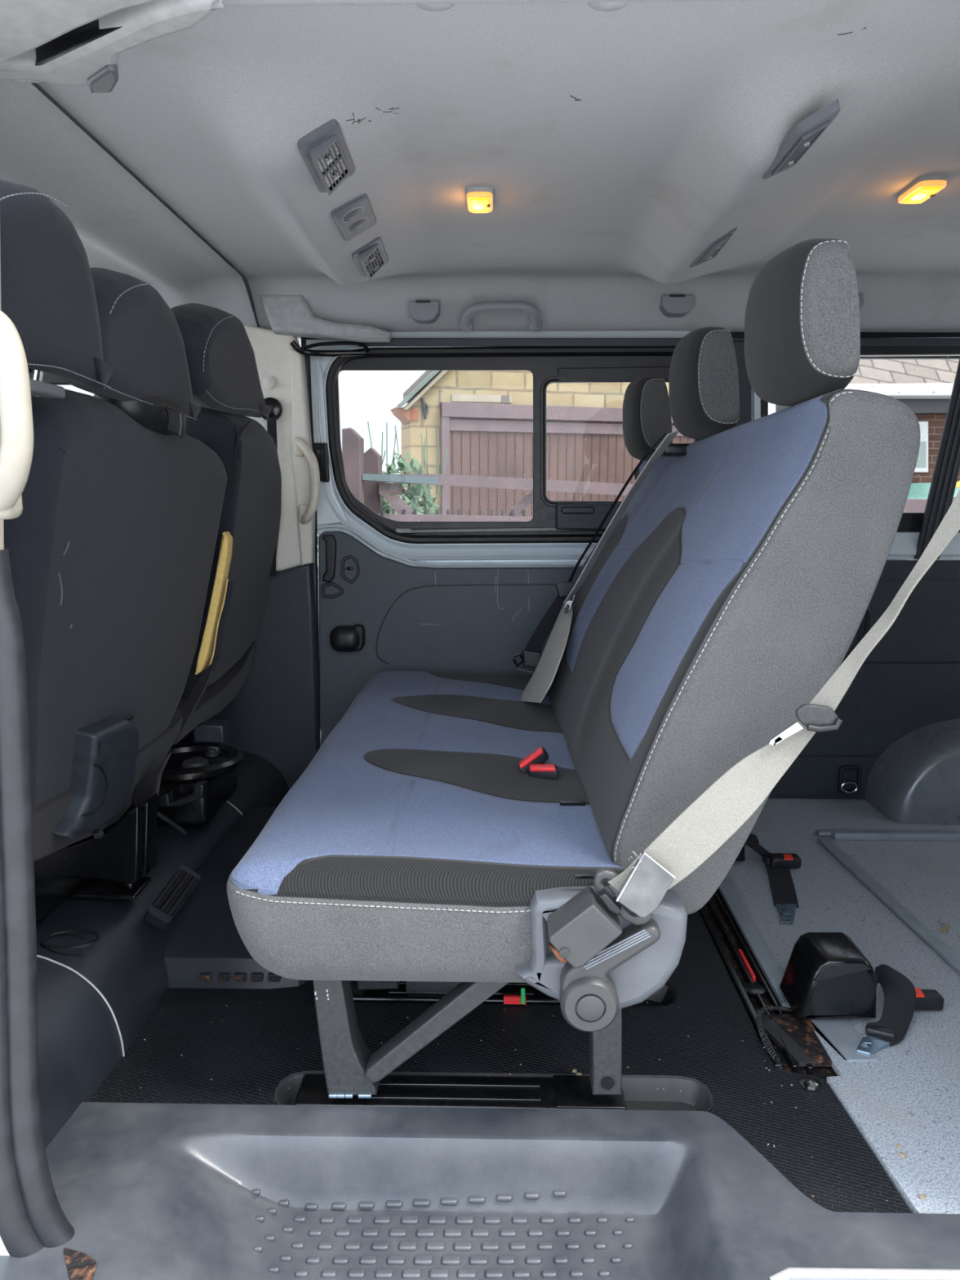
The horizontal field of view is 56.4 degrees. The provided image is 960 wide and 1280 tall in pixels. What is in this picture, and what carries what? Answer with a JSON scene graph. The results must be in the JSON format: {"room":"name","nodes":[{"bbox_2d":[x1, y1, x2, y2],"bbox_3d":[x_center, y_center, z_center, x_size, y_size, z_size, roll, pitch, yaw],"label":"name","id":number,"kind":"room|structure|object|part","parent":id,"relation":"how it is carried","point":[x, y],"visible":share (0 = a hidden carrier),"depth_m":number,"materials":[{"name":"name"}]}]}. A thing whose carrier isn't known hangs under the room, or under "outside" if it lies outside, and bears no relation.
{"room":"vehicle interior","nodes":[
{"label":"vehicle interior","id":0,"kind":"room"},
{"bbox_2d":[0,249,4,550],"bbox_3d":[-0.567,-0.210,0.880,0.217,0.422,0.030,0,9,1],"label":"pillar","id":1,"kind":"structure","parent":0,"point":[2,521],"depth_m":0.90,"materials":[{"name":"beige plastic"}]},
{"bbox_2d":[0,310,33,519],"bbox_3d":[-0.456,-0.214,0.837,0.106,0.216,0.041,4,10,21],"label":"handle","id":2,"kind":"object","parent":1,"relation":"attached to","point":[16,451],"visible":1,"depth_m":0.81,"materials":[{"name":"beige plastic"}]},
{"bbox_2d":[0,1236,9,1255],"bbox_3d":[-0.513,0.665,1.022,0.155,0.212,0.040,0,9,1],"label":"pillar","id":3,"kind":"structure","parent":0,"point":[3,1251],"depth_m":1.00,"materials":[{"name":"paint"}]},
{"bbox_2d":[0,829,44,1257],"bbox_3d":[-0.495,0.350,0.967,0.126,0.884,0.038,0,9,1],"label":"door","id":4,"kind":"structure","parent":3,"relation":"attached to","point":[17,1234],"depth_m":0.99,"materials":[{"name":"metal"}]},
{"bbox_2d":[0,549,75,1248],"bbox_3d":[-0.469,0.344,0.977,0.123,0.882,0.034,0,9,1],"label":"seal","id":5,"kind":"object","parent":3,"relation":"attached to","point":[48,1221],"depth_m":0.96,"materials":[{"name":"rubber"}]},
{"bbox_2d":[0,80,257,327],"bbox_3d":[-1.153,-0.732,1.627,1.180,0.155,1.580,0,9,1],"label":"ceiling","id":6,"kind":"structure","parent":0,"point":[121,226],"depth_m":1.61,"materials":[{"name":"grey fabric"}]},
{"bbox_2d":[31,82,249,288],"bbox_3d":[0.212,-0.833,1.624,4.250,0.030,1.760,0,9,1],"label":"trim strip","id":7,"kind":"structure","parent":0,"point":[36,85],"depth_m":1.53,"materials":[{"name":"black rubber"}]},
{"bbox_2d":[193,325,319,789],"bbox_3d":[-0.625,-0.180,2.415,0.366,1.308,0.101,0,9,1],"label":"trim","id":8,"kind":"structure","parent":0,"point":[273,717],"depth_m":2.42,"materials":[{"name":"beige plastic"}]},
{"bbox_3d":[-0.628,0.127,2.481,0.358,0.682,0.050,0,9,1],"label":"trim","id":9,"kind":"part","parent":8,"relation":"part of","materials":[{"name":"grey plastic"}]},
{"bbox_3d":[-0.574,-0.509,2.387,0.250,0.650,0.050,0,9,1],"label":"trim","id":10,"kind":"part","parent":8,"relation":"part of","materials":[{"name":"beige plastic"}]},
{"bbox_3d":[-0.468,-0.478,2.375,0.053,0.558,0.050,0,9,1],"label":"edge trim","id":11,"kind":"part","parent":8,"relation":"part of","materials":[{"name":"beige plastic"}]},
{"bbox_2d":[293,436,319,524],"bbox_3d":[-0.450,-0.414,2.330,0.039,0.227,0.091,-7,11,-36],"label":"handle","id":12,"kind":"object","parent":8,"relation":"attached to","point":[306,512],"visible":1,"depth_m":2.31,"materials":[{"name":"beige plastic"}]},
{"bbox_2d":[289,339,369,356],"bbox_3d":[-0.389,-0.755,2.321,0.209,0.041,0.030,-3,10,-20],"label":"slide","id":13,"kind":"object","parent":8,"relation":"attached to","point":[304,350],"visible":1,"depth_m":2.32,"materials":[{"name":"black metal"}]},
{"bbox_2d":[342,427,364,503],"bbox_3d":[-0.621,-0.160,4.405,0.119,1.718,0.120,0,9,1],"label":"gate post","id":14,"kind":"object","parent":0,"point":[353,444],"visible":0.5,"depth_m":4.24,"materials":[{"name":"brown wood"}]},
{"bbox_2d":[362,473,632,521],"bbox_3d":[0.501,-0.767,5.223,2.823,0.368,0.158,-7,12,-37],"label":"gate","id":15,"kind":"object","parent":14,"relation":"attached to","point":[406,513],"visible":0.52,"depth_m":4.77,"materials":[{"name":"grey metal"}]},
{"bbox_3d":[0.567,-0.669,5.238,2.719,0.168,0.042,-7,11,-37],"label":"rail","id":16,"kind":"part","parent":15,"relation":"part of","materials":[{"name":"brown wood"}]},
{"bbox_3d":[0.511,-0.876,5.202,2.797,0.146,0.116,-7,11,-37],"label":"rail","id":17,"kind":"part","parent":15,"relation":"part of","materials":[{"name":"wood"}]},
{"bbox_2d":[0,1102,959,1279],"bbox_3d":[0.331,0.737,1.092,1.900,0.118,0.337,0,9,1],"label":"step","id":18,"kind":"structure","parent":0,"point":[147,1191],"depth_m":1.15,"materials":[{"name":"plastic"}]},
{"bbox_2d":[63,1248,96,1279],"bbox_3d":[-0.442,0.693,0.993,0.028,0.002,0.067,-6,11,-32],"label":"rust patch","id":19,"kind":"object","parent":18,"relation":"on","point":[80,1266],"visible":1,"depth_m":0.99,"materials":[{"name":"brown metal"}]},
{"bbox_2d":[768,1267,959,1279],"bbox_3d":[0.767,0.696,0.972,0.903,0.020,0.015,0,9,1],"label":"strip","id":20,"kind":"object","parent":18,"relation":"on","point":[788,1273],"visible":1,"depth_m":0.97,"materials":[{"name":"white"}]},
{"bbox_2d":[36,0,959,332],"bbox_3d":[0.871,-0.741,1.582,2.930,0.106,1.535,0,9,1],"label":"ceiling","id":21,"kind":"structure","parent":0,"point":[614,148],"depth_m":1.35,"materials":[{"name":"grey fabric"}]},
{"bbox_2d":[0,0,223,93],"bbox_3d":[-0.412,-0.623,0.871,0.367,0.066,0.188,8,12,42],"label":"trim","id":22,"kind":"structure","parent":21,"relation":"attached to","point":[73,42],"depth_m":0.88,"materials":[{"name":"grey plastic"}]},
{"bbox_3d":[-0.415,-0.608,0.820,0.319,0.050,0.117,5,11,30],"label":"header trim","id":23,"kind":"part","parent":22,"relation":"part of","materials":[{"name":"grey plastic"}]},
{"bbox_2d":[259,294,392,342],"bbox_3d":[-0.394,-0.824,2.297,0.335,0.113,0.060,0,9,1],"label":"trim","id":24,"kind":"structure","parent":21,"relation":"attached to","point":[286,314],"depth_m":2.27,"materials":[{"name":"grey plastic"}]},
{"bbox_2d":[297,119,355,196],"bbox_3d":[-0.229,-0.720,1.349,0.072,0.048,0.216,0,9,1],"label":"ceiling vent","id":25,"kind":"object","parent":21,"relation":"in","point":[324,150],"visible":0.99,"depth_m":1.31,"materials":[{"name":"grey plastic"}]},
{"bbox_2d":[330,193,376,240],"bbox_3d":[-0.228,-0.766,1.621,0.075,0.036,0.198,0,9,1],"label":"recessed light","id":26,"kind":"object","parent":21,"relation":"in","point":[353,218],"visible":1,"depth_m":1.60,"materials":[{"name":"grey plastic"}]},
{"bbox_2d":[351,236,388,279],"bbox_3d":[-0.231,-0.801,1.882,0.074,0.048,0.229,0,9,1],"label":"ceiling vent","id":27,"kind":"object","parent":21,"relation":"in","point":[369,259],"visible":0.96,"depth_m":1.85,"materials":[{"name":"grey plastic"}]},
{"bbox_2d":[408,300,439,323],"bbox_3d":[-0.141,-0.833,2.276,0.078,0.047,0.052,0,9,1],"label":"coat hook","id":28,"kind":"object","parent":21,"relation":"attached to","point":[421,311],"visible":1,"depth_m":2.25,"materials":[{"name":"grey plastic"}]},
{"bbox_2d":[416,4,454,11],"bbox_3d":[-0.047,-0.670,0.937,0.044,0.020,0.024,0,9,1],"label":"roof hook","id":29,"kind":"object","parent":21,"relation":"attached to","point":[431,7],"visible":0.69,"depth_m":0.94,"materials":[{"name":"grey plastic"}]},
{"bbox_2d":[465,186,493,213],"bbox_3d":[0.000,-0.791,1.615,0.050,0.024,0.100,0,9,1],"label":"recessed light","id":30,"kind":"object","parent":21,"relation":"in","point":[478,199],"visible":1,"depth_m":1.58,"materials":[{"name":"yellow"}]},
{"bbox_3d":[-0.004,-0.782,1.617,0.021,0.006,0.032,0,9,1],"label":"bulb","id":31,"kind":"part","parent":30,"relation":"part of","materials":[{"name":"yellow"}]},
{"bbox_2d":[459,301,542,332],"bbox_3d":[0.053,-0.809,2.244,0.209,0.065,0.075,0,9,1],"label":"handle","id":32,"kind":"object","parent":21,"relation":"attached to","point":[466,323],"visible":1,"depth_m":2.21,"materials":[{"name":"grey plastic"}]},
{"bbox_2d":[586,1,627,11],"bbox_3d":[0.133,-0.668,0.933,0.044,0.020,0.024,0,9,1],"label":"roof hook","id":33,"kind":"object","parent":21,"relation":"attached to","point":[602,6],"visible":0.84,"depth_m":0.93,"materials":[{"name":"grey plastic"}]},
{"bbox_2d":[659,294,693,317],"bbox_3d":[0.495,-0.843,2.261,0.079,0.046,0.052,0,9,1],"label":"coat hook","id":34,"kind":"object","parent":21,"relation":"attached to","point":[671,305],"visible":1,"depth_m":2.24,"materials":[{"name":"grey plastic"}]},
{"bbox_2d":[688,226,737,267],"bbox_3d":[0.457,-0.774,1.758,0.049,0.028,0.253,0,9,1],"label":"ceiling vent","id":35,"kind":"object","parent":21,"relation":"in","point":[713,249],"visible":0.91,"depth_m":1.75,"materials":[{"name":"grey plastic"}]},
{"bbox_2d":[762,98,839,178],"bbox_3d":[0.442,-0.690,1.245,0.046,0.027,0.226,0,9,1],"label":"ceiling vent","id":36,"kind":"object","parent":21,"relation":"in","point":[805,133],"visible":0.97,"depth_m":1.21,"materials":[{"name":"grey plastic"}]},
{"bbox_2d":[857,293,863,309],"bbox_3d":[0.929,-0.841,2.252,0.052,0.050,0.052,0,9,1],"label":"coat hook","id":37,"kind":"object","parent":21,"relation":"attached to","point":[860,295],"visible":0.09,"depth_m":2.23,"materials":[{"name":"grey plastic"}]},
{"bbox_2d":[896,174,948,204],"bbox_3d":[0.769,-0.782,1.561,0.052,0.024,0.106,0,9,1],"label":"recessed light","id":38,"kind":"object","parent":21,"relation":"in","point":[923,188],"visible":1,"depth_m":1.54,"materials":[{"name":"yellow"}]},
{"bbox_3d":[0.765,-0.773,1.562,0.022,0.006,0.034,0,9,1],"label":"bulb","id":39,"kind":"part","parent":38,"relation":"part of","materials":[{"name":"yellow"}]},
{"bbox_2d":[87,798,959,1213],"bbox_3d":[0.866,0.585,1.792,2.900,0.036,1.530,0,9,1],"label":"floor","id":40,"kind":"structure","parent":0,"point":[255,1046],"depth_m":1.40,"materials":[{"name":"rubber"}]},
{"bbox_2d":[164,807,308,988],"bbox_3d":[-0.429,0.507,1.881,0.265,0.122,0.685,0,9,1],"label":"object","id":41,"kind":"object","parent":40,"relation":"on","point":[205,948],"visible":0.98,"depth_m":1.62,"materials":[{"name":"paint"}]},
{"bbox_2d":[140,847,951,1202],"bbox_3d":[0.386,0.614,1.492,1.735,0.013,0.866,-5,10,-28],"label":"dirt","id":42,"kind":"object","parent":40,"relation":"on","point":[944,929],"visible":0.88,"depth_m":1.34,"materials":[{"name":"brown soil"}]},
{"bbox_2d":[226,238,920,1110],"bbox_3d":[0.114,0.009,1.725,0.862,1.196,1.393,0,9,1],"label":"seat","id":43,"kind":"object","parent":40,"relation":"on","point":[414,859],"visible":0.95,"depth_m":1.18,"materials":[{"name":"fabric"}]},
{"bbox_3d":[-0.188,0.542,1.266,0.086,0.193,0.050,0,9,1],"label":"leg","id":44,"kind":"part","parent":43,"relation":"part of","materials":[{"name":"paint"}]},
{"bbox_3d":[-0.182,0.499,1.537,0.086,0.193,0.050,0,9,1],"label":"leg","id":45,"kind":"part","parent":43,"relation":"part of","materials":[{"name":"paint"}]},
{"bbox_2d":[226,671,626,982],"bbox_3d":[-0.040,0.268,1.788,0.554,0.174,1.317,0,9,1],"label":"seat cushion","id":46,"kind":"object","parent":43,"relation":"on","point":[415,844],"depth_m":1.22,"materials":[{"name":"fabric"}]},
{"bbox_3d":[-0.073,0.592,1.563,0.110,0.035,0.045,0,9,1],"label":"foot plate","id":47,"kind":"part","parent":43,"relation":"part of","materials":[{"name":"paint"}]},
{"bbox_3d":[-0.022,0.622,1.561,0.471,0.037,0.080,0,9,1],"label":"mounting rail","id":48,"kind":"part","parent":43,"relation":"part of","materials":[{"name":"black metal"}]},
{"bbox_3d":[-0.028,0.665,1.291,0.471,0.037,0.080,0,9,1],"label":"mounting rail","id":49,"kind":"part","parent":43,"relation":"part of","materials":[{"name":"black metal"}]},
{"bbox_2d":[518,746,548,773],"bbox_3d":[0.094,0.211,1.567,0.068,0.042,0.026,-5,10,-28],"label":"seat belt buckle","id":50,"kind":"object","parent":43,"relation":"on","point":[539,756],"visible":0.98,"depth_m":1.56,"materials":[{"name":"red plastic"}]},
{"bbox_2d":[528,764,558,779],"bbox_3d":[0.107,0.226,1.535,0.060,0.027,0.027,3,10,20],"label":"seat belt buckle","id":51,"kind":"object","parent":43,"relation":"on","point":[548,771],"visible":1,"depth_m":1.52,"materials":[{"name":"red plastic"}]},
{"bbox_2d":[512,431,668,674],"bbox_3d":[0.317,-0.188,2.116,0.429,0.567,0.272,9,12,43],"label":"belt","id":52,"kind":"object","parent":43,"relation":"hanging from","point":[531,654],"visible":0.89,"depth_m":2.17,"materials":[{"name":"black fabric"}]},
{"bbox_2d":[521,430,679,702],"bbox_3d":[0.210,-0.123,1.893,0.193,0.598,0.496,-4,10,-22],"label":"belt","id":53,"kind":"object","parent":43,"relation":"attached to","point":[542,678],"visible":1,"depth_m":1.95,"materials":[{"name":"fabric"}]},
{"bbox_3d":[0.197,-0.070,2.030,0.011,0.020,0.012,0,9,1],"label":"tongue blade","id":54,"kind":"part","parent":53,"relation":"part of","materials":[{"name":"paint"}]},
{"bbox_3d":[0.176,0.559,1.259,0.044,0.147,0.045,0,9,1],"label":"leg","id":55,"kind":"part","parent":43,"relation":"part of","materials":[{"name":"paint"}]},
{"bbox_3d":[0.160,0.413,1.105,0.121,0.137,0.039,0,9,1],"label":"recliner lever","id":56,"kind":"part","parent":43,"relation":"part of","materials":[{"name":"grey plastic"}]},
{"bbox_3d":[0.346,-0.068,1.757,0.362,0.681,1.306,0,9,0],"label":"backrest","id":57,"kind":"part","parent":43,"relation":"part of","materials":[{"name":"fabric"}]},
{"bbox_2d":[546,488,959,968],"bbox_3d":[0.431,-0.060,1.000,0.701,0.906,0.094,1,9,5],"label":"belt","id":58,"kind":"object","parent":43,"relation":"attached to","point":[583,926],"visible":1,"depth_m":1.06,"materials":[{"name":"beige fabric"}]},
{"bbox_3d":[0.360,0.110,1.052,0.041,0.030,0.006,0,9,1],"label":"tongue blade","id":59,"kind":"part","parent":58,"relation":"part of","materials":[{"name":"metal"}]},
{"bbox_2d":[718,871,791,1008],"bbox_3d":[0.542,0.551,1.900,0.045,0.009,0.800,0,9,2],"label":"strip","id":60,"kind":"object","parent":40,"relation":"on","point":[728,890],"visible":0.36,"depth_m":1.74,"materials":[{"name":"metal"}]},
{"bbox_2d":[698,890,813,1074],"bbox_3d":[0.486,0.553,1.942,0.058,0.016,1.200,0,9,1],"label":"rail","id":61,"kind":"object","parent":40,"relation":"on","point":[741,957],"visible":0.62,"depth_m":1.64,"materials":[{"name":"black metal"}]},
{"bbox_2d":[734,844,745,861],"bbox_3d":[0.562,0.456,2.118,0.109,0.109,0.110,0,9,1],"label":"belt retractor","id":62,"kind":"object","parent":61,"relation":"on","point":[740,857],"visible":0.04,"depth_m":2.07,"materials":[{"name":"black plastic"}]},
{"bbox_2d":[742,982,765,995],"bbox_3d":[0.478,0.608,1.562,0.038,0.004,0.038,0,9,1],"label":"plug","id":63,"kind":"object","parent":61,"relation":"in","point":[751,988],"visible":1,"depth_m":1.56,"materials":[{"name":"black plastic"}]},
{"bbox_2d":[744,833,801,923],"bbox_3d":[0.665,0.511,1.955,0.128,0.052,0.355,0,9,1],"label":"belt","id":64,"kind":"object","parent":40,"relation":"on","point":[778,865],"visible":0.97,"depth_m":2.00,"materials":[{"name":"fabric"}]},
{"bbox_2d":[755,1004,808,1060],"bbox_3d":[0.484,0.622,1.424,0.085,0.016,0.137,0,9,1],"label":"cable sleeve","id":65,"kind":"object","parent":40,"relation":"on","point":[763,1010],"visible":1,"depth_m":1.44,"materials":[{"name":"paint"}]},
{"bbox_2d":[798,1076,822,1091],"bbox_3d":[0.483,0.647,1.310,0.032,0.008,0.032,0,9,1],"label":"bolt","id":66,"kind":"object","parent":40,"relation":"on","point":[811,1084],"visible":1,"depth_m":1.30,"materials":[{"name":"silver metal"}]},
{"bbox_2d":[760,1013,877,1066],"bbox_3d":[0.525,0.630,1.422,0.154,0.015,0.136,0,9,1],"label":"bracket","id":67,"kind":"object","parent":40,"relation":"on","point":[801,1041],"visible":0.8,"depth_m":1.41,"materials":[{"name":"metal"}]},
{"bbox_3d":[0.573,0.625,1.418,0.062,0.004,0.134,-1,9,-5],"label":"metal plate","id":68,"kind":"part","parent":67,"relation":"part of","materials":[{"name":"metal"}]},
{"bbox_2d":[779,932,875,1019],"bbox_3d":[0.576,0.554,1.480,0.130,0.107,0.109,0,9,1],"label":"belt retractor","id":69,"kind":"object","parent":40,"relation":"on","point":[826,975],"visible":1,"depth_m":1.44,"materials":[{"name":"black plastic"}]},
{"bbox_2d":[815,829,959,973],"bbox_3d":[1.427,0.586,1.616,1.211,0.018,1.305,0,9,1],"label":"frame","id":70,"kind":"object","parent":40,"relation":"on","point":[940,948],"visible":1,"depth_m":2.08,"materials":[{"name":"metal"}]},
{"bbox_2d":[856,964,943,1054],"bbox_3d":[0.657,0.585,1.452,0.232,0.066,0.097,-7,12,-38],"label":"belt","id":71,"kind":"object","parent":40,"relation":"on","point":[901,998],"visible":0.98,"depth_m":1.45,"materials":[{"name":"black fabric"}]},
{"bbox_2d":[863,718,959,825],"bbox_3d":[1.380,0.347,2.401,0.600,0.240,0.212,0,9,1],"label":"wheel arch","id":72,"kind":"object","parent":40,"relation":"on","point":[916,780],"visible":1,"depth_m":2.34,"materials":[{"name":"paint"}]},
{"bbox_2d":[733,341,751,426],"bbox_3d":[0.669,-0.504,2.397,0.135,0.567,0.030,0,9,1],"label":"pillar","id":73,"kind":"structure","parent":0,"point":[744,386],"depth_m":2.35,"materials":[{"name":"black plastic"}]},
{"bbox_2d":[751,337,959,799],"bbox_3d":[1.505,-0.171,2.439,1.695,1.264,0.067,0,9,1],"label":"wall","id":74,"kind":"structure","parent":0,"point":[909,682],"depth_m":2.46,"materials":[{"name":"black plastic"}]},
{"bbox_2d":[306,330,698,745],"bbox_3d":[0.121,-0.130,2.459,1.210,1.399,0.110,0,9,1],"label":"door","id":75,"kind":"structure","parent":74,"relation":"in","point":[389,600],"depth_m":2.46,"materials":[{"name":"silver metal"}]},
{"bbox_2d":[304,355,320,746],"bbox_3d":[-0.456,-0.185,2.452,0.030,1.168,0.020,0,9,1],"label":"seal","id":76,"kind":"object","parent":75,"relation":"attached to","point":[307,357],"depth_m":2.43,"materials":[{"name":"black rubber"}]},
{"bbox_3d":[-0.427,-0.478,2.420,0.040,0.104,0.020,0,9,1],"label":"striker plate","id":77,"kind":"part","parent":75,"relation":"part of","materials":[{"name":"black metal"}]},
{"bbox_3d":[-0.412,-0.535,2.427,0.108,0.449,0.020,0,9,1],"label":"post","id":78,"kind":"part","parent":75,"relation":"part of","materials":[{"name":"silver metal"}]},
{"bbox_3d":[-0.411,-0.222,2.451,0.040,0.131,0.020,0,9,1],"label":"pull handle","id":79,"kind":"part","parent":75,"relation":"part of","materials":[{"name":"black plastic"}]},
{"bbox_3d":[0.133,0.092,2.502,1.186,0.786,0.020,0,9,1],"label":"trim panel","id":80,"kind":"part","parent":75,"relation":"part of","materials":[{"name":"plastic"}]},
{"bbox_2d":[335,355,697,535],"bbox_3d":[0.101,-0.520,2.417,1.020,0.514,0.048,0,9,1],"label":"window frame","id":81,"kind":"structure","parent":75,"relation":"attached to","point":[549,517],"depth_m":2.40,"materials":[{"name":"black plastic"}]},
{"bbox_3d":[-0.117,-0.527,2.442,0.562,0.434,0.003,0,9,1],"label":"pane","id":82,"kind":"part","parent":81,"relation":"part of","materials":[{"name":"clear glass"}]},
{"bbox_3d":[0.380,-0.533,2.413,0.438,0.349,0.010,0,9,1],"label":"sliding pane frame","id":83,"kind":"part","parent":81,"relation":"part of","materials":[{"name":"black plastic"}]},
{"bbox_2d":[246,288,959,559],"bbox_3d":[0.329,-0.590,2.436,4.050,0.728,0.149,0,9,1],"label":"window","id":84,"kind":"structure","parent":74,"relation":"in","point":[947,467],"depth_m":2.37,"materials":[{"name":"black glass"}]},
{"bbox_3d":[0.732,-0.634,2.369,0.027,0.213,0.010,0,9,1],"label":"frame post","id":85,"kind":"part","parent":84,"relation":"part of","materials":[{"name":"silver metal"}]},
{"bbox_3d":[1.239,-0.541,2.404,0.996,0.500,0.003,0,9,1],"label":"pane","id":86,"kind":"part","parent":84,"relation":"part of","materials":[{"name":"clear glass"}]},
{"bbox_2d":[301,332,959,359],"bbox_3d":[0.565,-0.789,2.404,2.098,0.075,0.020,0,9,1],"label":"trim","id":87,"kind":"structure","parent":74,"relation":"attached to","point":[734,335],"depth_m":2.38,"materials":[{"name":"black plastic"}]},
{"bbox_2d":[358,337,959,346],"bbox_3d":[0.629,-0.782,2.360,1.901,0.028,0.030,0,9,1],"label":"trim","id":88,"kind":"structure","parent":74,"relation":"attached to","point":[395,342],"depth_m":2.35,"materials":[{"name":"black plastic"}]},
{"bbox_3d":[1.208,0.381,2.511,0.983,0.118,0.010,0,9,1],"label":"skirting","id":89,"kind":"part","parent":74,"relation":"part of","materials":[{"name":"black plastic"}]},
{"bbox_2d":[837,765,861,794],"bbox_3d":[1.032,0.391,2.498,0.060,0.080,0.024,0,9,1],"label":"ring","id":90,"kind":"object","parent":74,"relation":"attached to","point":[840,786],"visible":1,"depth_m":2.49,"materials":[{"name":"black metal"}]},
{"bbox_2d":[886,531,959,559],"bbox_3d":[1.532,-0.255,2.411,1.640,0.076,0.033,0,9,1],"label":"trim","id":91,"kind":"structure","parent":74,"relation":"attached to","point":[904,547],"depth_m":2.41,"materials":[{"name":"silver metal"}]},
{"bbox_3d":[0.314,0.594,1.922,4.050,0.018,1.420,0,9,1],"label":"floor","id":92,"kind":"structure","parent":0,"visible":0},
{"bbox_2d":[35,742,289,1149],"bbox_3d":[-1.120,0.498,1.811,1.168,0.183,1.510,0,9,1],"label":"trim","id":93,"kind":"structure","parent":92,"relation":"on","point":[102,971],"depth_m":1.44,"materials":[{"name":"black plastic"}]},
{"bbox_2d":[0,178,233,924],"bbox_3d":[-0.833,-0.046,1.405,0.775,1.030,1.018,0,9,1],"label":"seat","id":94,"kind":"object","parent":93,"relation":"on","point":[111,546],"visible":0.94,"depth_m":1.33,"materials":[{"name":"fabric"}]},
{"bbox_3d":[-0.544,-0.333,1.107,0.030,0.080,0.011,0,9,1],"label":"post","id":95,"kind":"part","parent":94,"relation":"part of","materials":[{"name":"metal"}]},
{"bbox_3d":[-0.648,-0.030,1.510,0.291,0.720,0.808,0,9,1],"label":"backrest","id":96,"kind":"part","parent":94,"relation":"part of","materials":[{"name":"fabric"}]},
{"bbox_3d":[-0.599,0.356,1.615,0.029,0.153,0.050,0,9,1],"label":"pedestal leg","id":97,"kind":"part","parent":94,"relation":"part of","materials":[{"name":"black metal"}]},
{"bbox_2d":[143,865,200,930],"bbox_3d":[-0.555,0.465,1.622,0.052,0.076,0.129,2,9,12],"label":"floor vent","id":98,"kind":"object","parent":93,"relation":"attached to","point":[175,894],"visible":1,"depth_m":1.60,"materials":[{"name":"black plastic"}]},
{"bbox_2d":[157,302,281,835],"bbox_3d":[-0.799,-0.148,2.012,0.736,1.035,0.906,0,9,1],"label":"seat","id":99,"kind":"object","parent":93,"relation":"on","point":[197,780],"visible":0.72,"depth_m":1.93,"materials":[{"name":"fabric"}]},
{"bbox_2d":[180,690,192,699],"bbox_3d":[-0.914,0.080,2.211,0.500,0.160,0.500,0,9,1],"label":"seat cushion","id":100,"kind":"object","parent":99,"relation":"on","point":[186,695],"depth_m":2.03,"materials":[{"name":"fabric"}]},
{"bbox_3d":[-0.613,-0.211,2.134,0.277,0.634,0.636,0,9,1],"label":"backrest","id":101,"kind":"part","parent":99,"relation":"part of","materials":[{"name":"fabric"}]},
{"bbox_3d":[-1.713,0.233,1.797,0.040,0.770,1.600,0,9,1],"label":"wall","id":102,"kind":"structure","parent":0,"visible":0},
{"bbox_2d":[28,324,259,743],"bbox_3d":[-1.131,-0.200,2.507,1.130,1.300,0.055,0,9,1],"label":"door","id":103,"kind":"structure","parent":102,"relation":"in","point":[188,738],"depth_m":2.40,"materials":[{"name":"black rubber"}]},
{"label":"outside","id":104,"kind":"structure","parent":0,"visible":0},
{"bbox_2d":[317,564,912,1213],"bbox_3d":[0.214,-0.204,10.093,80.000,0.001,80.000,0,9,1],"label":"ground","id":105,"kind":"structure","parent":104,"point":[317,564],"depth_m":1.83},
{"bbox_2d":[364,447,382,514],"bbox_3d":[-0.554,-0.151,4.607,0.112,1.637,0.120,0,9,1],"label":"gate post","id":106,"kind":"object","parent":105,"relation":"on","point":[372,459],"visible":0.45,"depth_m":4.45,"materials":[{"name":"brown wood"}]},
{"bbox_2d":[367,421,447,515],"bbox_3d":[-0.642,-0.797,7.379,0.755,1.956,0.658,0,9,1],"label":"shrub","id":107,"kind":"object","parent":105,"relation":"on","point":[414,491],"visible":0.12,"depth_m":7.26,"materials":[{"name":"green plant"}]},
{"bbox_2d":[390,370,693,516],"bbox_3d":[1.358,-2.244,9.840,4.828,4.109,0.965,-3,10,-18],"label":"garage","id":108,"kind":"structure","parent":105,"relation":"on","point":[588,446],"depth_m":9.10,"materials":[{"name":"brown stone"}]},
{"bbox_3d":[-0.348,-1.191,9.018,0.080,2.290,0.060,-3,10,-18],"label":"door frame","id":109,"kind":"part","parent":108,"relation":"part of","materials":[{"name":"white wood"}]},
{"bbox_2d":[775,359,959,483],"bbox_3d":[5.771,-2.966,11.099,5.254,5.135,4.100,0,9,1],"label":"house","id":110,"kind":"structure","parent":105,"relation":"on","point":[888,377],"depth_m":9.40,"materials":[{"name":"brown brick"}]},
{"bbox_3d":[4.713,-2.003,9.671,0.219,0.271,0.010,0,9,1],"label":"pane","id":111,"kind":"part","parent":110,"relation":"part of","materials":[{"name":"white glass"}]},
{"bbox_2d":[902,498,954,512],"bbox_3d":[2.918,-0.790,5.311,2.806,0.104,0.060,0,9,1],"label":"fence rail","id":112,"kind":"object","parent":105,"relation":"on","point":[912,505],"visible":0.02,"depth_m":5.29,"materials":[{"name":"wood"}]},
{"bbox_2d":[906,480,959,498],"bbox_3d":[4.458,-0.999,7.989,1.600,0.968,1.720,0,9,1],"label":"parked car","id":113,"kind":"object","parent":105,"relation":"on","point":[917,491],"visible":0.04,"depth_m":8.09,"materials":[{"name":"green paint"}]}
]}

